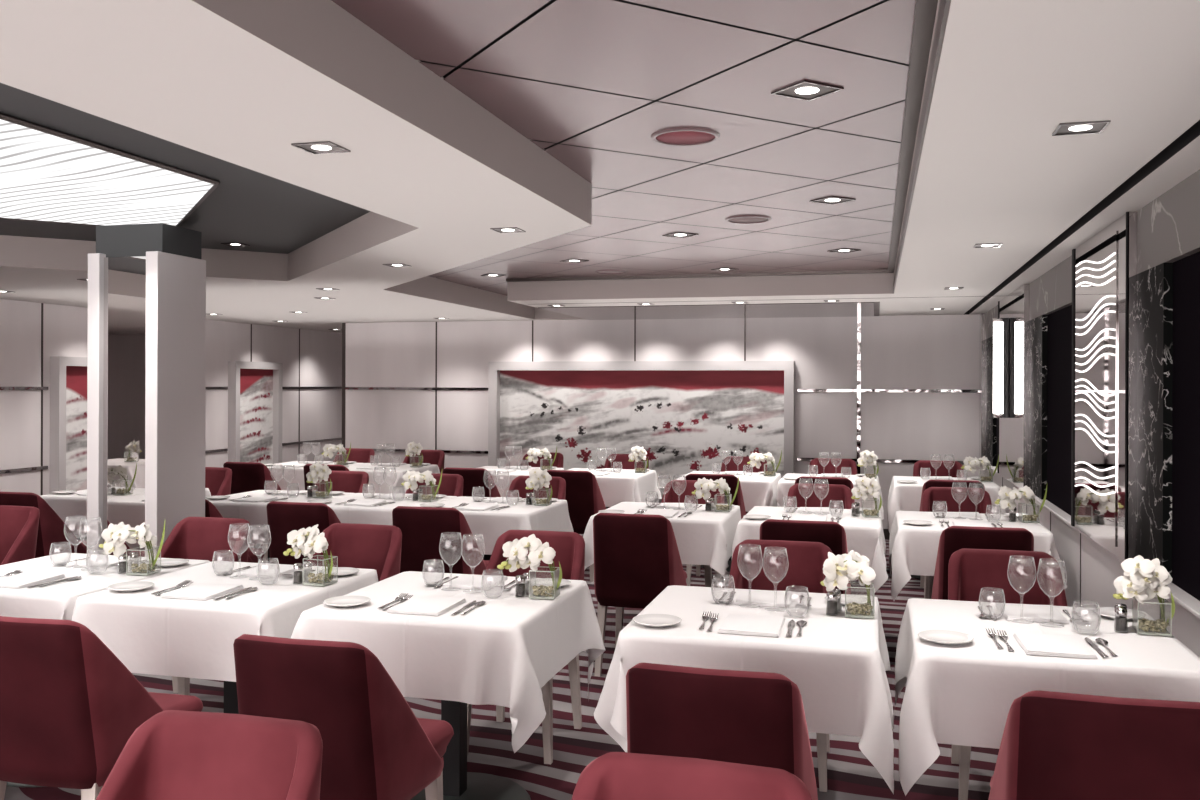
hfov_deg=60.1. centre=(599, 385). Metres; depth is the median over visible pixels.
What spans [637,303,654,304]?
recessed light
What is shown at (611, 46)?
ceiling
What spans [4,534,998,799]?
floor
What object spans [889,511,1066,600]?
tablecloth
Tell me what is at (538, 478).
orchid spray
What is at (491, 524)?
tablecloth
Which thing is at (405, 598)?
fork
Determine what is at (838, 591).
salt shaker
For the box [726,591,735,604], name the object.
knife
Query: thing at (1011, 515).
pepper shaker
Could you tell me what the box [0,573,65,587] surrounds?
folded napkin
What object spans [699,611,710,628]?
fork
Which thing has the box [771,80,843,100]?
recessed light
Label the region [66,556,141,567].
folded napkin
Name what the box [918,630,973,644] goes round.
plate
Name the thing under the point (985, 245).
recessed light
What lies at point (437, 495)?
plate
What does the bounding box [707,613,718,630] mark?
fork
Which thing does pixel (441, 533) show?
wine glass
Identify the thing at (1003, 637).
fork
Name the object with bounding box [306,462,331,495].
orchid spray
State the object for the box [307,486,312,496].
pepper shaker
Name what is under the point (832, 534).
dining chair
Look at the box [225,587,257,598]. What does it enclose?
spoon
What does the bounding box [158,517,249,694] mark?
dining chair
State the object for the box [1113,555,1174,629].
orchid spray
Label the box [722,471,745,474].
folded napkin
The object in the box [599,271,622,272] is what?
speaker grille
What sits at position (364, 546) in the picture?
dining chair
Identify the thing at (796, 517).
folded napkin
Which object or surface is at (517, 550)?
orchid spray
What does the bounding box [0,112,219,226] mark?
ceiling light panel
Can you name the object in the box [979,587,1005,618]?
water tumbler
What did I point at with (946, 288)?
recessed light
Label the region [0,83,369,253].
ceiling
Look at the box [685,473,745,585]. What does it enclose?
dining chair
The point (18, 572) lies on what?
fork
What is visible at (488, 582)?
folded napkin
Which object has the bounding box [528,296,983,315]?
trim
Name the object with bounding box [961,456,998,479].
orchid spray
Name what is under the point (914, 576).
dining table
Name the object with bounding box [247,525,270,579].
wine glass
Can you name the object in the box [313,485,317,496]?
salt shaker
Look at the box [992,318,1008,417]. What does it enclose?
wall lamp
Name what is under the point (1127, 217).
trim
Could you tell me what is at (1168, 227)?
trim
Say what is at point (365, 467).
folded napkin
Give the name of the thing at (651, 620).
plate
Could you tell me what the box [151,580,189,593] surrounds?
fork
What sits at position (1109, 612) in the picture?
plate
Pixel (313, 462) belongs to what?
folded napkin
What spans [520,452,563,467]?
dining chair
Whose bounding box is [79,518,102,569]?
wine glass
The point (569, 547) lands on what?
dining chair
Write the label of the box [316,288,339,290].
recessed light
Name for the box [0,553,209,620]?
tablecloth
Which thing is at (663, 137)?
speaker grille
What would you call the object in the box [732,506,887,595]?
tablecloth
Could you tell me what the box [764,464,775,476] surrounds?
glass vase
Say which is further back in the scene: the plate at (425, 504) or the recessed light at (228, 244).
the recessed light at (228, 244)
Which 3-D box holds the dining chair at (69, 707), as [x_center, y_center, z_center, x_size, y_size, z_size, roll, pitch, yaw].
[-1.554,1.070,3.161,0.447,0.850,0.610,0,0,14]
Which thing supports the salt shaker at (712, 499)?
on the tablecloth at (703, 537)
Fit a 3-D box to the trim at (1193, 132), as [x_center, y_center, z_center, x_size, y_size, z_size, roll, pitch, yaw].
[1.792,-0.724,3.461,0.050,0.060,13.570,0,0,15]
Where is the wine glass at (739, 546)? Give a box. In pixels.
[737,546,762,606]
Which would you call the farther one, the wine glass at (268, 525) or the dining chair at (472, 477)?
the dining chair at (472, 477)
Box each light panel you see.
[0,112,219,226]
[1075,231,1116,546]
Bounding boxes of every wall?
[0,299,982,537]
[983,468,1199,656]
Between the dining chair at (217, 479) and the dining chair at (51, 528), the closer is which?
the dining chair at (51, 528)
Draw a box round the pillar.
[87,223,205,556]
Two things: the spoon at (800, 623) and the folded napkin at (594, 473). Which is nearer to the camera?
the spoon at (800, 623)
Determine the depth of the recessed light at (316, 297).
8.37 m
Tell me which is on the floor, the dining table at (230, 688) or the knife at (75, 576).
the dining table at (230, 688)
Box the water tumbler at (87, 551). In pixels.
[86,551,108,573]
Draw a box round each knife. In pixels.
[28,576,77,587]
[213,587,251,599]
[434,576,457,587]
[451,600,475,614]
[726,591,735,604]
[786,619,794,636]
[987,605,996,619]
[1085,637,1108,656]
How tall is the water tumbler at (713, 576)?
0.090 m
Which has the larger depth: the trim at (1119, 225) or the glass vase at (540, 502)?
the glass vase at (540, 502)
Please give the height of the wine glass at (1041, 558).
0.204 m
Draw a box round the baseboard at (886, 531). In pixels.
[883,529,889,538]
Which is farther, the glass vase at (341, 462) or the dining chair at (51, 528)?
the glass vase at (341, 462)
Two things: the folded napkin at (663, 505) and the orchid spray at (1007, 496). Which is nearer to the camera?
the orchid spray at (1007, 496)
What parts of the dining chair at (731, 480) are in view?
leg, leg, backrest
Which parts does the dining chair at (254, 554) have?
seat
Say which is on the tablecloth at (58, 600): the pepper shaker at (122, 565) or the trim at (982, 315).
the pepper shaker at (122, 565)
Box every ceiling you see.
[0,0,1199,332]
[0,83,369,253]
[332,0,915,294]
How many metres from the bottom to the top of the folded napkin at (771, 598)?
0.014 m
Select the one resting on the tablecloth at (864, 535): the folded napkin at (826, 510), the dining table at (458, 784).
the folded napkin at (826, 510)
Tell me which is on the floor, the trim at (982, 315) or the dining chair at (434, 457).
the dining chair at (434, 457)
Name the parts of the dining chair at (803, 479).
backrest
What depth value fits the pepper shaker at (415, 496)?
6.67 m
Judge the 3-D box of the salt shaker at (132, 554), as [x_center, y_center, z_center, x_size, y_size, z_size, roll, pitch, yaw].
[-1.860,0.702,4.142,0.040,0.075,0.040,0,0,15]
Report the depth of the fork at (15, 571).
4.04 m
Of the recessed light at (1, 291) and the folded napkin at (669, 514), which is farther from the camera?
the recessed light at (1, 291)
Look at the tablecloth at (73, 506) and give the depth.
6.84 m
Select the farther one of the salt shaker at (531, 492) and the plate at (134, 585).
the salt shaker at (531, 492)
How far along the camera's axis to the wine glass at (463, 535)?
3.75 m
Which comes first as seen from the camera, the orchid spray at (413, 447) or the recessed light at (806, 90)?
the recessed light at (806, 90)
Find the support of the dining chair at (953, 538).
on the floor
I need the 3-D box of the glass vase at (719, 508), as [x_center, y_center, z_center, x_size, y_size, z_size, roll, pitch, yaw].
[0.734,0.698,6.184,0.091,0.100,0.091,0,0,14]
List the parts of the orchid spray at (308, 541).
flower, flower, flower, flower, flower, flower stem, flower, flower, flower, flower, blade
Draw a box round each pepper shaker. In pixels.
[118,554,128,573]
[293,563,303,583]
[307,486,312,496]
[412,489,418,500]
[515,575,525,596]
[526,493,531,503]
[705,498,710,510]
[826,591,837,614]
[851,503,857,515]
[1009,508,1015,521]
[1115,607,1127,632]
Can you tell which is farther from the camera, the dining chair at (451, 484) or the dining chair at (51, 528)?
the dining chair at (451, 484)
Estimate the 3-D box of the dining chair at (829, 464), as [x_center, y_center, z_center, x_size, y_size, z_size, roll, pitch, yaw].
[2.042,1.082,9.114,0.447,0.850,0.610,0,0,13]
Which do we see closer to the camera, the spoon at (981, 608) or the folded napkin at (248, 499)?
the spoon at (981, 608)
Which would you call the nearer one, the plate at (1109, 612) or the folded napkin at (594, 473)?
the plate at (1109, 612)
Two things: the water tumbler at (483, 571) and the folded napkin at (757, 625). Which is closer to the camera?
the folded napkin at (757, 625)
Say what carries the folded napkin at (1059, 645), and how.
on the tablecloth at (963, 694)
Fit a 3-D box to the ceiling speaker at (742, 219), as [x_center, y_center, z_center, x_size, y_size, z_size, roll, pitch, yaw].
[0.778,-0.872,5.444,0.244,0.009,0.244,0,0,15]
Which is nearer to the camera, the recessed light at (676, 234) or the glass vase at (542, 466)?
the recessed light at (676, 234)
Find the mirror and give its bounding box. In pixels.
[103,256,145,556]
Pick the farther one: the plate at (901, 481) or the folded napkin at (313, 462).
the folded napkin at (313, 462)
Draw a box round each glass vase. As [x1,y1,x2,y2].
[126,546,160,575]
[303,555,337,585]
[313,482,331,497]
[334,454,347,464]
[410,456,422,466]
[419,485,437,501]
[529,566,559,599]
[533,488,551,505]
[540,459,551,470]
[635,461,646,472]
[714,494,731,511]
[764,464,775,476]
[845,582,874,618]
[862,498,878,516]
[864,466,876,478]
[979,468,992,481]
[1018,503,1039,522]
[1132,596,1171,635]
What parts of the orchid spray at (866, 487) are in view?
flower, flower, flower, flower, flower, flower, flower, flower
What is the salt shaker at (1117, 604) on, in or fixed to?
on the tablecloth at (963, 694)
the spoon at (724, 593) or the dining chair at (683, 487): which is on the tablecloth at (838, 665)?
the spoon at (724, 593)
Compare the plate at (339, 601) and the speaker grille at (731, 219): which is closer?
the plate at (339, 601)
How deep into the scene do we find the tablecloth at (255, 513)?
6.53 m
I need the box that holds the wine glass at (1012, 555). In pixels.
[1007,555,1036,622]
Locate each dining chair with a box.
[0,492,86,557]
[0,505,39,564]
[0,616,202,799]
[96,710,322,799]
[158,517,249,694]
[205,467,231,495]
[205,499,263,562]
[223,462,280,562]
[233,634,453,799]
[266,501,340,564]
[304,464,348,489]
[307,523,401,580]
[312,471,368,492]
[333,448,374,462]
[392,506,488,574]
[403,450,444,473]
[405,473,463,496]
[442,467,500,496]
[467,530,584,764]
[506,476,565,499]
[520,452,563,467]
[547,470,605,581]
[571,752,811,799]
[593,513,686,676]
[604,454,648,507]
[626,663,817,799]
[661,480,723,587]
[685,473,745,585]
[720,456,766,513]
[728,539,834,791]
[760,519,850,593]
[786,483,852,508]
[795,476,854,584]
[808,458,856,474]
[913,460,963,477]
[920,480,984,598]
[922,487,992,598]
[931,526,1033,599]
[948,548,1066,799]
[988,690,1199,799]
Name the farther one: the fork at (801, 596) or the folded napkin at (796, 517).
the folded napkin at (796, 517)
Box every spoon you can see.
[38,576,80,586]
[218,566,249,573]
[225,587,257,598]
[462,601,485,613]
[715,592,726,601]
[797,620,806,635]
[978,606,988,616]
[1095,638,1116,655]
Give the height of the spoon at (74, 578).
0.006 m
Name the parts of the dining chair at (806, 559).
backrest, leg, leg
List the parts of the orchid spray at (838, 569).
flower, flower, flower, flower, flower, flower, flower stem, flower, flower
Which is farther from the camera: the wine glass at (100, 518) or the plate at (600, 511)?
the plate at (600, 511)
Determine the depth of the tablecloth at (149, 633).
3.56 m
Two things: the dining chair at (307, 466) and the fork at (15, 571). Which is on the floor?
the dining chair at (307, 466)
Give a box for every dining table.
[6,782,46,786]
[224,681,238,713]
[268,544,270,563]
[411,700,530,799]
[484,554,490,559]
[701,556,731,571]
[911,575,920,578]
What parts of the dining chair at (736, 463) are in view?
backrest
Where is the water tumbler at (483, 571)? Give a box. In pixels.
[481,571,503,597]
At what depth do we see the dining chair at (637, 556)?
5.29 m
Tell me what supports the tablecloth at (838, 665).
on the dining table
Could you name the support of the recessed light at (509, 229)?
in the ceiling at (992, 169)
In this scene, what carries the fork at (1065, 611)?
on the tablecloth at (963, 694)
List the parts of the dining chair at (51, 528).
seat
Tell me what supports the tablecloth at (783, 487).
on the dining table
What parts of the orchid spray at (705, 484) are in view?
flower, flower, flower, flower, flower, flower, flower stem, flower, flower, blade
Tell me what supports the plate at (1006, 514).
on the tablecloth at (913, 549)
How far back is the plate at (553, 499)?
6.72 m
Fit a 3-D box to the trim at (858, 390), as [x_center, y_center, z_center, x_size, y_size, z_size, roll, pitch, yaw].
[-0.562,0.398,9.565,8.000,2.200,7.800,0,0,15]
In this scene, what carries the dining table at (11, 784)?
on the floor
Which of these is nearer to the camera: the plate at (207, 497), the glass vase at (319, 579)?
the glass vase at (319, 579)
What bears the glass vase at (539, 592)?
on the tablecloth at (506, 648)
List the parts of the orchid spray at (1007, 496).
flower, flower, flower, flower, flower, flower stem, flower, flower, blade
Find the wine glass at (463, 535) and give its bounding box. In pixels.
[461,535,484,592]
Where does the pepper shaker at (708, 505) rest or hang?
on the tablecloth at (703, 537)
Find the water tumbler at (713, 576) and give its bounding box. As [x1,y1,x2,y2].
[711,576,734,603]
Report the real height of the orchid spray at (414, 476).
0.208 m
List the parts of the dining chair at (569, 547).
leg, leg, backrest, leg, leg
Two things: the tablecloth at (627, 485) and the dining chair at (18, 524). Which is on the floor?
the dining chair at (18, 524)
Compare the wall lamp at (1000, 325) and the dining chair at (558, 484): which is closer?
the dining chair at (558, 484)
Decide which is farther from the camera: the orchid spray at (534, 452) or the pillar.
the orchid spray at (534, 452)
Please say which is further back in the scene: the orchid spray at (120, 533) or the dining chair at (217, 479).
the dining chair at (217, 479)
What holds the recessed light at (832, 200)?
in the ceiling at (611, 46)
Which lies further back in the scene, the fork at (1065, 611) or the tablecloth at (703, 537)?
the tablecloth at (703, 537)
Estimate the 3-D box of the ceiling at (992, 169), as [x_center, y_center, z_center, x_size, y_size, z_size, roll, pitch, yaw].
[-3.496,-0.712,6.104,12.100,0.001,16.000,0,0,15]
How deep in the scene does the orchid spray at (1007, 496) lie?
5.74 m
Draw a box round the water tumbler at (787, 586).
[784,586,809,616]
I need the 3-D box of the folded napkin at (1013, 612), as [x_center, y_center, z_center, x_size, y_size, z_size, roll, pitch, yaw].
[1.415,0.744,3.406,0.184,0.014,0.230,0,0,12]
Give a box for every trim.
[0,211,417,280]
[0,316,979,473]
[41,303,745,494]
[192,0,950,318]
[506,0,950,292]
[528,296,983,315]
[540,302,873,319]
[963,120,1199,314]
[979,313,985,457]
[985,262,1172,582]
[986,169,1199,338]
[991,466,1199,617]
[997,212,1128,559]
[998,284,1029,487]
[1002,477,1160,618]
[1074,211,1137,560]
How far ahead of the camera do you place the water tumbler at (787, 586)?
3.37 m
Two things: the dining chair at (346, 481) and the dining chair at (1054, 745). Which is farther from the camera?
the dining chair at (346, 481)
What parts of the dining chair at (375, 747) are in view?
leg, seat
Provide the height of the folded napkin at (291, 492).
0.014 m
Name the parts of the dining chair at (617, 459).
backrest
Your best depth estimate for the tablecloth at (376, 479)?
9.05 m
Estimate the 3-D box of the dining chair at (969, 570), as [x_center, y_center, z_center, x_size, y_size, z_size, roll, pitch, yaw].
[1.532,1.080,3.874,0.447,0.850,0.610,0,0,15]
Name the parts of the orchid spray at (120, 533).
flower, flower, flower, flower, flower, flower, flower, flower stem, flower, flower, blade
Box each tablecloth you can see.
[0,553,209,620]
[40,488,210,534]
[72,561,378,681]
[206,490,352,548]
[267,461,360,490]
[291,571,604,752]
[325,493,456,524]
[346,463,439,493]
[421,496,573,554]
[478,466,563,496]
[568,468,661,506]
[583,502,740,586]
[594,585,893,794]
[677,471,780,511]
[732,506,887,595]
[776,473,883,519]
[887,476,1005,532]
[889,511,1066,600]
[894,598,1199,795]
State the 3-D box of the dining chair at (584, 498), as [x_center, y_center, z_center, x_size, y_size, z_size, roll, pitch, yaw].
[-0.170,1.074,8.219,0.447,0.850,0.610,0,0,16]
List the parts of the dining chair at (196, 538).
leg, leg, backrest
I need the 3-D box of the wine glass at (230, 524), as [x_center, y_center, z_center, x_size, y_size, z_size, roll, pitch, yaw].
[-1.396,0.639,4.017,0.087,0.204,0.087,0,0,15]
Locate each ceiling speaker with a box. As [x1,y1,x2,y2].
[595,270,626,273]
[651,127,719,145]
[725,215,771,223]
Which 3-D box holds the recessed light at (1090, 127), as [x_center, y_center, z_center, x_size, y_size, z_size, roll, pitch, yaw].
[1.293,-0.693,2.792,0.124,0.005,0.124,0,0,15]
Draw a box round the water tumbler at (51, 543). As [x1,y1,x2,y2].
[49,543,71,565]
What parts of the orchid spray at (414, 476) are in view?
flower, flower, flower, flower, flower, flower stem, flower, flower, blade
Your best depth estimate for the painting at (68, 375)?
9.27 m
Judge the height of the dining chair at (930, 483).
0.850 m
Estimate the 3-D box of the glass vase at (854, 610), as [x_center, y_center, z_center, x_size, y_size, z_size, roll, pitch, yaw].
[0.846,0.699,3.381,0.091,0.100,0.091,0,0,13]
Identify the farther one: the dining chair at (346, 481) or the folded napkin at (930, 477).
the folded napkin at (930, 477)
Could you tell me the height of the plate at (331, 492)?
0.014 m
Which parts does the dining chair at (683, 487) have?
backrest, leg, leg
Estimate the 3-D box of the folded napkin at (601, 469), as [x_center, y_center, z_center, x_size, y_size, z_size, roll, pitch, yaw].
[0.081,0.740,9.148,0.184,0.014,0.230,0,0,16]
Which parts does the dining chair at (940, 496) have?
leg, leg, backrest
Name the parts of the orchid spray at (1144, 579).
flower, flower, flower, flower, flower, flower, flower, flower stem, flower, blade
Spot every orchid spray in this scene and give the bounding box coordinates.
[99,522,164,571]
[283,524,332,581]
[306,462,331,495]
[321,444,350,463]
[401,470,441,498]
[405,441,422,465]
[497,534,561,594]
[525,448,556,467]
[525,468,552,501]
[628,446,647,469]
[692,477,738,509]
[747,451,781,473]
[820,550,875,612]
[851,476,881,513]
[857,450,878,476]
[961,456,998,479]
[994,485,1046,519]
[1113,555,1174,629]
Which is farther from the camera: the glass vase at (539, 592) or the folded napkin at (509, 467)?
the folded napkin at (509, 467)
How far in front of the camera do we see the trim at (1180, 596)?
3.65 m
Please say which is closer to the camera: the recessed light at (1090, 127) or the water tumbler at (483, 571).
the recessed light at (1090, 127)
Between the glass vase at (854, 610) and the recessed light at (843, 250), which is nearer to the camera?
the glass vase at (854, 610)
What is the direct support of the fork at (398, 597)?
on the tablecloth at (506, 648)
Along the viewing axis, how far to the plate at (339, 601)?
3.54 m
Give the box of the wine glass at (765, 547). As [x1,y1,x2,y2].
[762,547,788,610]
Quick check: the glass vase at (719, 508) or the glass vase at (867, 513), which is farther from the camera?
the glass vase at (719, 508)
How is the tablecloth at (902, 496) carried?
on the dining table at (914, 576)
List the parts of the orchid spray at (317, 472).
flower, flower, flower, flower, flower, flower stem, flower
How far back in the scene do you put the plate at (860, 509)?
6.22 m
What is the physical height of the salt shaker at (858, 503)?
0.075 m
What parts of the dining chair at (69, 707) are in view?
leg, leg, seat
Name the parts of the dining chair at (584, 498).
backrest, leg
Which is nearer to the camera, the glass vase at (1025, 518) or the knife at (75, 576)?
the knife at (75, 576)
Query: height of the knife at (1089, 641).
0.002 m
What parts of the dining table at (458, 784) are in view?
post, plate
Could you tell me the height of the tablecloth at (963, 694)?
0.462 m
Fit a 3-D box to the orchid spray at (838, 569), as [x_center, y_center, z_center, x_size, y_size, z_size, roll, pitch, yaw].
[0.804,0.637,3.370,0.174,0.200,0.094,0,0,2]
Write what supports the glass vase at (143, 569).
on the tablecloth at (58, 600)
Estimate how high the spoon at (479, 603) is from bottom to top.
0.006 m
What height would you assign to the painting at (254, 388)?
1.520 m
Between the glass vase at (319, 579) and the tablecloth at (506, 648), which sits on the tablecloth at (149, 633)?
the glass vase at (319, 579)
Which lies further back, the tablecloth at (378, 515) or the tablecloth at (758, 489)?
the tablecloth at (758, 489)
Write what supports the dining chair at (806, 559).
on the floor
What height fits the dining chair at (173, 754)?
0.850 m
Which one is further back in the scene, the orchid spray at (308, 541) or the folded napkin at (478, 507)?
the folded napkin at (478, 507)
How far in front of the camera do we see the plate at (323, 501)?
6.57 m
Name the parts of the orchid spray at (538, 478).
flower, flower, flower, flower, flower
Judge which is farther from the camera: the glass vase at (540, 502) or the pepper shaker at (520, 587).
the glass vase at (540, 502)
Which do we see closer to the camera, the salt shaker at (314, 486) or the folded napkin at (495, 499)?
the folded napkin at (495, 499)
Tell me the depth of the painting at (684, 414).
10.80 m
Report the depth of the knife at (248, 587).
3.70 m
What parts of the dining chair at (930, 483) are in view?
leg, backrest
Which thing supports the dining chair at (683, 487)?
on the floor
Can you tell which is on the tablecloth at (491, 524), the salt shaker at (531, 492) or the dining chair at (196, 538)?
the salt shaker at (531, 492)
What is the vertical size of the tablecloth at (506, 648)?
0.464 m
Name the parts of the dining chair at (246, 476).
backrest, leg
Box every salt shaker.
[129,552,138,570]
[303,561,311,580]
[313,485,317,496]
[418,488,422,499]
[523,572,532,593]
[531,492,535,503]
[710,498,713,509]
[830,589,841,611]
[854,502,859,514]
[1114,603,1127,628]
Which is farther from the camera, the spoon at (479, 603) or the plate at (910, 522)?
the plate at (910, 522)
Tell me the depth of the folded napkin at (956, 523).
5.58 m
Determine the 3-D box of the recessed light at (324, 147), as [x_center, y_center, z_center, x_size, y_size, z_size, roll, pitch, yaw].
[-0.820,-0.700,3.054,0.124,0.005,0.124,0,0,15]
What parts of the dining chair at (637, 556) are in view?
leg, leg, backrest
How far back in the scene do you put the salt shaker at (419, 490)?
6.72 m
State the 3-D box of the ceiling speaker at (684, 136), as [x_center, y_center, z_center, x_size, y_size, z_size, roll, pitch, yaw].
[0.300,-0.874,3.646,0.244,0.009,0.244,0,0,15]
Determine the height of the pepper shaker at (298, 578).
0.075 m
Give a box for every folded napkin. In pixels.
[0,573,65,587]
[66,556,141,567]
[160,583,243,599]
[231,564,303,577]
[233,497,277,501]
[273,490,312,494]
[280,464,305,467]
[304,461,332,463]
[344,500,385,505]
[356,466,385,469]
[375,493,412,498]
[378,463,405,465]
[387,596,465,615]
[441,575,507,589]
[456,504,498,510]
[482,497,521,502]
[489,470,515,472]
[504,466,530,468]
[591,472,610,475]
[596,468,622,471]
[643,510,678,517]
[656,503,691,508]
[717,614,785,636]
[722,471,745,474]
[735,590,791,606]
[792,515,826,520]
[797,507,829,513]
[820,474,842,476]
[929,476,953,479]
[946,512,981,518]
[952,521,990,526]
[996,604,1068,623]
[1013,633,1097,658]
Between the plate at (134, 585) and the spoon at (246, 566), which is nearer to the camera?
the plate at (134, 585)
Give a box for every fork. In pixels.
[0,570,20,576]
[6,571,21,576]
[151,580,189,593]
[156,582,192,595]
[379,593,407,608]
[383,595,412,609]
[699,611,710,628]
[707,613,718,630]
[796,595,803,604]
[986,628,1002,648]
[997,630,1013,650]
[1063,610,1079,619]
[1073,611,1090,621]
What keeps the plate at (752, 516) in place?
on the tablecloth at (864, 535)
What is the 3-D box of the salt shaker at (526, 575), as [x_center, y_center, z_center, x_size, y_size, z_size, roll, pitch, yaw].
[-0.259,0.707,3.716,0.040,0.075,0.040,0,0,15]
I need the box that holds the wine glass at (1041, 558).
[1037,558,1066,626]
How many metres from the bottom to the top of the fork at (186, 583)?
0.012 m
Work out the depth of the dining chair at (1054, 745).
2.18 m
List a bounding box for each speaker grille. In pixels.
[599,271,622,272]
[656,131,714,143]
[729,217,767,222]
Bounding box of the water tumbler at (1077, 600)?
[1071,600,1100,633]
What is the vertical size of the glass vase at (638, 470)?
0.100 m
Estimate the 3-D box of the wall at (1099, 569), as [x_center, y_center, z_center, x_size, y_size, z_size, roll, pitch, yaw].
[1.988,1.112,3.402,0.100,0.790,13.600,0,0,15]
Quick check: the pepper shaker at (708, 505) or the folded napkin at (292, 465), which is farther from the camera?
the folded napkin at (292, 465)
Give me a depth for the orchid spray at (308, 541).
3.89 m
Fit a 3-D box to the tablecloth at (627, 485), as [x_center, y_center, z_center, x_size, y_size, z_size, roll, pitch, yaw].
[0.040,0.980,8.936,0.867,0.463,0.978,0,0,15]
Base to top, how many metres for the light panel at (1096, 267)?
1.310 m
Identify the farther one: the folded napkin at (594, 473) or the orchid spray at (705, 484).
the folded napkin at (594, 473)
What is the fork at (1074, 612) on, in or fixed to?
on the tablecloth at (963, 694)
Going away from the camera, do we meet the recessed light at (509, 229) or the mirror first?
the recessed light at (509, 229)
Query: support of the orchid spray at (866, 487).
in the glass vase at (867, 513)
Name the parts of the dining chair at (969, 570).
leg, leg, backrest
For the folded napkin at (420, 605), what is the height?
0.014 m
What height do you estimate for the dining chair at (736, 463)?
0.850 m
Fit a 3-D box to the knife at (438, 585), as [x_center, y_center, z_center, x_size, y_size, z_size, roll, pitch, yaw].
[-0.582,0.742,3.922,0.021,0.002,0.228,0,0,14]
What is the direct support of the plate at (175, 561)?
on the tablecloth at (58, 600)
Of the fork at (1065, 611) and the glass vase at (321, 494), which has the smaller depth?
the fork at (1065, 611)
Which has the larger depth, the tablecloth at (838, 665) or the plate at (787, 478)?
the plate at (787, 478)
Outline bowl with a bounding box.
[1007,555,1036,593]
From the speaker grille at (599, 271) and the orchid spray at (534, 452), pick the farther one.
the orchid spray at (534, 452)
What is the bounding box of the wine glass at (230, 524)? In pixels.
[228,524,250,577]
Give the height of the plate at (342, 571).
0.014 m
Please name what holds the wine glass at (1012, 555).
on the tablecloth at (963, 694)
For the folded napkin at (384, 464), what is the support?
on the tablecloth at (376, 479)
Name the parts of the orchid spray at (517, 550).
flower, flower, flower, flower, flower stem, flower, flower, flower, flower, flower, blade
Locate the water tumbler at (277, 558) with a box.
[257,558,279,583]
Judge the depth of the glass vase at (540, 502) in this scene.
6.44 m
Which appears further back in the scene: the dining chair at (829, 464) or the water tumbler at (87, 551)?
the dining chair at (829, 464)
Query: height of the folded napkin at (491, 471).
0.014 m
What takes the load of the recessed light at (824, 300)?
in the ceiling at (992, 169)
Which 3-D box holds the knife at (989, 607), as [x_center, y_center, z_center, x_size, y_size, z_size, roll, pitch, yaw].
[1.293,0.748,3.423,0.021,0.002,0.228,0,0,16]
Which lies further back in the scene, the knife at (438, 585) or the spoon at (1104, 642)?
the knife at (438, 585)
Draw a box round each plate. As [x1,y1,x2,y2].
[52,490,76,493]
[107,581,153,591]
[148,558,188,566]
[205,496,229,499]
[307,499,331,503]
[319,567,358,575]
[323,596,370,606]
[330,491,344,494]
[420,503,444,506]
[425,494,446,497]
[531,578,570,587]
[536,498,557,501]
[598,510,624,512]
[632,614,681,626]
[743,514,770,519]
[782,477,798,479]
[825,594,866,604]
[850,508,874,512]
[897,480,916,482]
[903,520,932,525]
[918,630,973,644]
[1003,513,1029,517]
[1093,607,1145,619]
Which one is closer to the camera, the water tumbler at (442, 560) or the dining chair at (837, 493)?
the water tumbler at (442, 560)
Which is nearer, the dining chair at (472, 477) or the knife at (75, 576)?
the knife at (75, 576)
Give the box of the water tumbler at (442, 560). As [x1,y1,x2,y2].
[422,560,443,585]
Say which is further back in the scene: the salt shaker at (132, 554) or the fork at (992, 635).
the salt shaker at (132, 554)
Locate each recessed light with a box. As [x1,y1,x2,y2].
[0,290,13,292]
[221,243,249,246]
[291,141,350,153]
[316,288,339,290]
[316,297,335,298]
[383,263,410,266]
[481,274,504,276]
[490,227,525,232]
[560,259,588,262]
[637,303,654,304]
[662,232,697,237]
[711,268,738,270]
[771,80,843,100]
[810,196,855,204]
[824,300,839,301]
[827,248,860,252]
[944,287,963,289]
[973,243,1002,247]
[1052,120,1110,135]
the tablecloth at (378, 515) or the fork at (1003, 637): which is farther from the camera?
the tablecloth at (378, 515)
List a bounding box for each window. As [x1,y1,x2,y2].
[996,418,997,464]
[1047,305,1071,515]
[1172,251,1199,600]
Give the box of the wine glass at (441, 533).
[439,533,462,589]
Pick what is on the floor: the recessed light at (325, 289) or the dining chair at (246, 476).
the dining chair at (246, 476)
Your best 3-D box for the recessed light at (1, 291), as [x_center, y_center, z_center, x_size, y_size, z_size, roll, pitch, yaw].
[-4.530,-0.713,7.859,0.124,0.005,0.124,0,0,15]
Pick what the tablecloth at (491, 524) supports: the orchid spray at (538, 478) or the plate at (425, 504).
the plate at (425, 504)
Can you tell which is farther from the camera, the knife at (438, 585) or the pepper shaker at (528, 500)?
the pepper shaker at (528, 500)
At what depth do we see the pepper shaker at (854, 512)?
5.97 m
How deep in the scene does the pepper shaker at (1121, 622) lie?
3.16 m
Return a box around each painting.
[49,356,86,493]
[228,361,282,463]
[488,361,794,496]
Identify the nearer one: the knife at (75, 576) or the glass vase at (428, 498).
the knife at (75, 576)
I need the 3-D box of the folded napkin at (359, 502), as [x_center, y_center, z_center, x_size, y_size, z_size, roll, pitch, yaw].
[-1.472,0.734,6.507,0.184,0.014,0.230,0,0,12]
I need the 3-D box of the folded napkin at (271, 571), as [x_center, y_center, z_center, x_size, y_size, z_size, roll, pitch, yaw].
[-1.319,0.735,4.124,0.184,0.014,0.230,0,0,14]

